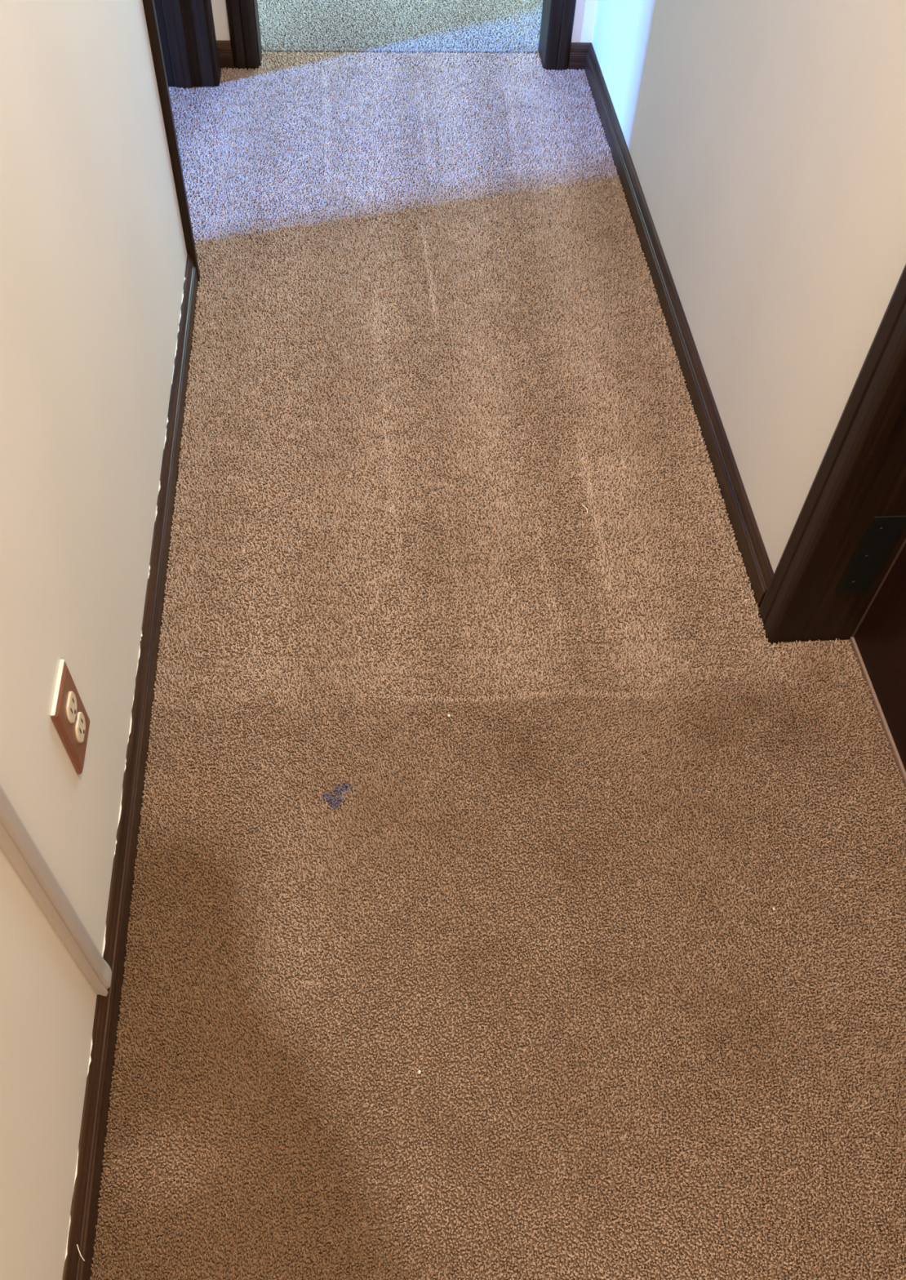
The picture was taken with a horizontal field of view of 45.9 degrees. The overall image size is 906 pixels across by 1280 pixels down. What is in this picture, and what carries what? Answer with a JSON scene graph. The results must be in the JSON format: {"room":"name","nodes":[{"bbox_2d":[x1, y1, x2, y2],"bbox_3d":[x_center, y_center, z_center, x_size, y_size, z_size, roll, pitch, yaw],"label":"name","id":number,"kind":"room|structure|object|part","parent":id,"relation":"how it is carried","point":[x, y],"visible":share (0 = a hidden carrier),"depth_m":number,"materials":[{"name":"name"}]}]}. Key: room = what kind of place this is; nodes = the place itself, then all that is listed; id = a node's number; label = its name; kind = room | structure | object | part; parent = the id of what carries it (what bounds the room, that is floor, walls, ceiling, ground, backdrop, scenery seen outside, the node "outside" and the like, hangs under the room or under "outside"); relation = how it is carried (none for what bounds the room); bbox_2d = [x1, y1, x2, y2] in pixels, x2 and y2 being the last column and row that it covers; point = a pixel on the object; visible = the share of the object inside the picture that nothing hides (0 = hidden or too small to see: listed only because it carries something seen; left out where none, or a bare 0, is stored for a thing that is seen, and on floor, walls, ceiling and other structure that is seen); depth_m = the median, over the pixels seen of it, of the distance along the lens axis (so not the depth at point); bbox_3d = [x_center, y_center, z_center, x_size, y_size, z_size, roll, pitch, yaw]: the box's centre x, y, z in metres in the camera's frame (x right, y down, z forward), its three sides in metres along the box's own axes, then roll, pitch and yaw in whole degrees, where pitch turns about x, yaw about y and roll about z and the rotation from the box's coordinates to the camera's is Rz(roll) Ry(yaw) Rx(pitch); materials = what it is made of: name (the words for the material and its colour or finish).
{"room":"hallway","nodes":[
{"label":"hallway","id":0,"kind":"room"},
{"bbox_2d":[0,0,186,1279],"bbox_3d":[-0.425,-0.411,0.386,0.117,2.406,4.385,-2,53,-5],"label":"wall","id":1,"kind":"structure","parent":0,"point":[93,252],"depth_m":1.15,"materials":[{"name":"beige paint"}]},
{"bbox_2d":[0,784,111,996],"bbox_3d":[-0.349,-0.322,0.288,0.012,2.353,0.036,-2,53,-5],"label":"trim","id":2,"kind":"structure","parent":1,"relation":"attached to","point":[16,842],"depth_m":1.01,"materials":[{"name":"grey paint"}]},
{"bbox_2d":[50,659,89,774],"bbox_3d":[-0.402,0.083,1.134,0.009,0.116,0.071,-2,53,-5],"label":"wall outlet","id":3,"kind":"object","parent":1,"relation":"attached to","point":[68,715],"visible":1,"depth_m":1.12,"materials":[{"name":"brown plastic"}]},
{"bbox_2d":[66,691,76,723],"bbox_3d":[-0.399,0.070,1.120,0.002,0.028,0.034,-2,53,-5],"label":"receptacle","id":4,"kind":"object","parent":3,"relation":"attached to","point":[71,696],"depth_m":1.11,"materials":[{"name":"beige plastic"}]},
{"bbox_2d":[75,711,85,742],"bbox_3d":[-0.400,0.094,1.151,0.002,0.028,0.034,-2,53,-5],"label":"receptacle","id":5,"kind":"object","parent":3,"relation":"attached to","point":[80,717],"depth_m":1.15,"materials":[{"name":"beige plastic"}]},
{"bbox_2d":[62,253,198,1279],"bbox_3d":[-0.372,0.653,1.049,0.012,0.066,3.485,-2,53,-5],"label":"baseboard","id":6,"kind":"structure","parent":1,"relation":"attached to","point":[83,1218],"depth_m":1.34,"materials":[{"name":"brown wood"}]},
{"bbox_2d":[76,1244,84,1261],"bbox_3d":[-0.370,0.609,1.063,0.002,0.018,0.014,-20,56,-17],"label":"loose fibre","id":7,"kind":"object","parent":6,"relation":"attached to","point":[77,1244],"visible":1,"depth_m":1.06,"materials":[{"name":"white fabric"}]},
{"bbox_2d":[142,0,221,281],"bbox_3d":[-0.910,-1.618,1.471,0.847,2.106,0.998,-2,53,-5],"label":"door frame","id":8,"kind":"structure","parent":1,"relation":"in","point":[182,33],"depth_m":2.48,"materials":[{"name":"brown wood"}]},
{"bbox_3d":[-0.534,-2.010,1.789,0.013,2.106,0.052,-2,53,-5],"label":"casing","id":9,"kind":"part","parent":8,"relation":"part of","materials":[{"name":"brown wood"}]},
{"bbox_2d":[211,0,597,42],"bbox_3d":[-0.046,-2.216,1.782,2.200,2.406,0.105,-2,53,-5],"label":"wall","id":10,"kind":"structure","parent":0,"point":[585,10],"depth_m":2.62,"materials":[{"name":"beige paint"}]},
{"bbox_2d":[216,40,234,74],"bbox_3d":[-0.564,-1.429,2.629,0.043,0.065,0.043,-2,53,-5],"label":"baseboard","id":11,"kind":"structure","parent":10,"relation":"attached to","point":[224,46],"depth_m":2.63,"materials":[{"name":"brown wood"}]},
{"bbox_2d":[226,0,576,71],"bbox_3d":[-0.088,-2.118,1.894,0.842,2.106,0.120,-2,53,-5],"label":"door frame","id":12,"kind":"structure","parent":10,"relation":"in","point":[557,16],"depth_m":2.63,"materials":[{"name":"brown wood"}]},
{"bbox_3d":[-0.473,-2.061,1.831,0.062,2.106,0.015,-2,53,-5],"label":"casing","id":13,"kind":"part","parent":12,"relation":"part of","materials":[{"name":"brown wood"}]},
{"bbox_3d":[0.304,-2.091,1.894,0.062,2.106,0.015,-2,53,-5],"label":"casing","id":14,"kind":"part","parent":12,"relation":"part of","materials":[{"name":"brown wood"}]},
{"bbox_2d":[568,42,591,71],"bbox_3d":[0.320,-1.476,2.709,0.052,0.065,0.012,-2,53,-5],"label":"baseboard","id":15,"kind":"structure","parent":10,"relation":"attached to","point":[579,51],"depth_m":2.70,"materials":[{"name":"brown wood"}]},
{"bbox_2d":[91,0,905,1279],"bbox_3d":[-1.226,-0.731,2.195,5.800,0.144,8.000,-2,53,-5],"label":"floor","id":16,"kind":"structure","parent":0,"point":[353,1163],"depth_m":1.32,"materials":[{"name":"brown carpet"}]},
{"bbox_2d":[257,0,542,53],"bbox_3d":[-0.037,-1.927,3.072,1.808,0.007,1.034,-2,53,-5],"label":"carpet","id":17,"kind":"object","parent":16,"relation":"on","point":[341,33],"visible":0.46,"depth_m":2.84,"materials":[{"name":"beige carpet"}]},
{"bbox_2d":[89,51,905,1279],"bbox_3d":[-0.536,-0.150,1.691,2.259,0.007,3.368,-2,53,-5],"label":"carpet","id":18,"kind":"object","parent":16,"relation":"on","point":[328,97],"visible":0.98,"depth_m":1.51,"materials":[{"name":"brown carpet"}]},
{"bbox_2d":[320,782,354,810],"bbox_3d":[-0.155,0.207,1.438,0.032,0.007,0.047,28,56,18],"label":"ink blot","id":19,"kind":"object","parent":18,"relation":"on","point":[343,788],"visible":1,"depth_m":1.44,"materials":[{"name":"grey"}]},
{"bbox_2d":[591,0,905,573],"bbox_3d":[0.626,-0.452,0.470,0.117,2.406,4.385,-2,53,-5],"label":"wall","id":20,"kind":"structure","parent":0,"point":[766,140],"depth_m":1.59,"materials":[{"name":"beige paint"}]},
{"bbox_2d":[584,42,773,608],"bbox_3d":[0.412,-0.776,2.180,0.012,0.065,1.777,-2,53,-5],"label":"baseboard","id":21,"kind":"structure","parent":20,"relation":"attached to","point":[750,544],"depth_m":1.98,"materials":[{"name":"brown wood"}]},
{"bbox_2d":[758,263,905,786],"bbox_3d":[0.633,-0.343,0.576,0.167,2.106,0.875,-2,53,-5],"label":"door","id":22,"kind":"structure","parent":20,"relation":"in","point":[840,573],"depth_m":1.47,"materials":[{"name":"brown wood"}]},
{"bbox_3d":[0.697,-0.328,0.606,0.035,2.026,0.761,-2,53,-5],"label":"panel","id":23,"kind":"part","parent":22,"relation":"part of","materials":[{"name":"brown wood"}]}
]}

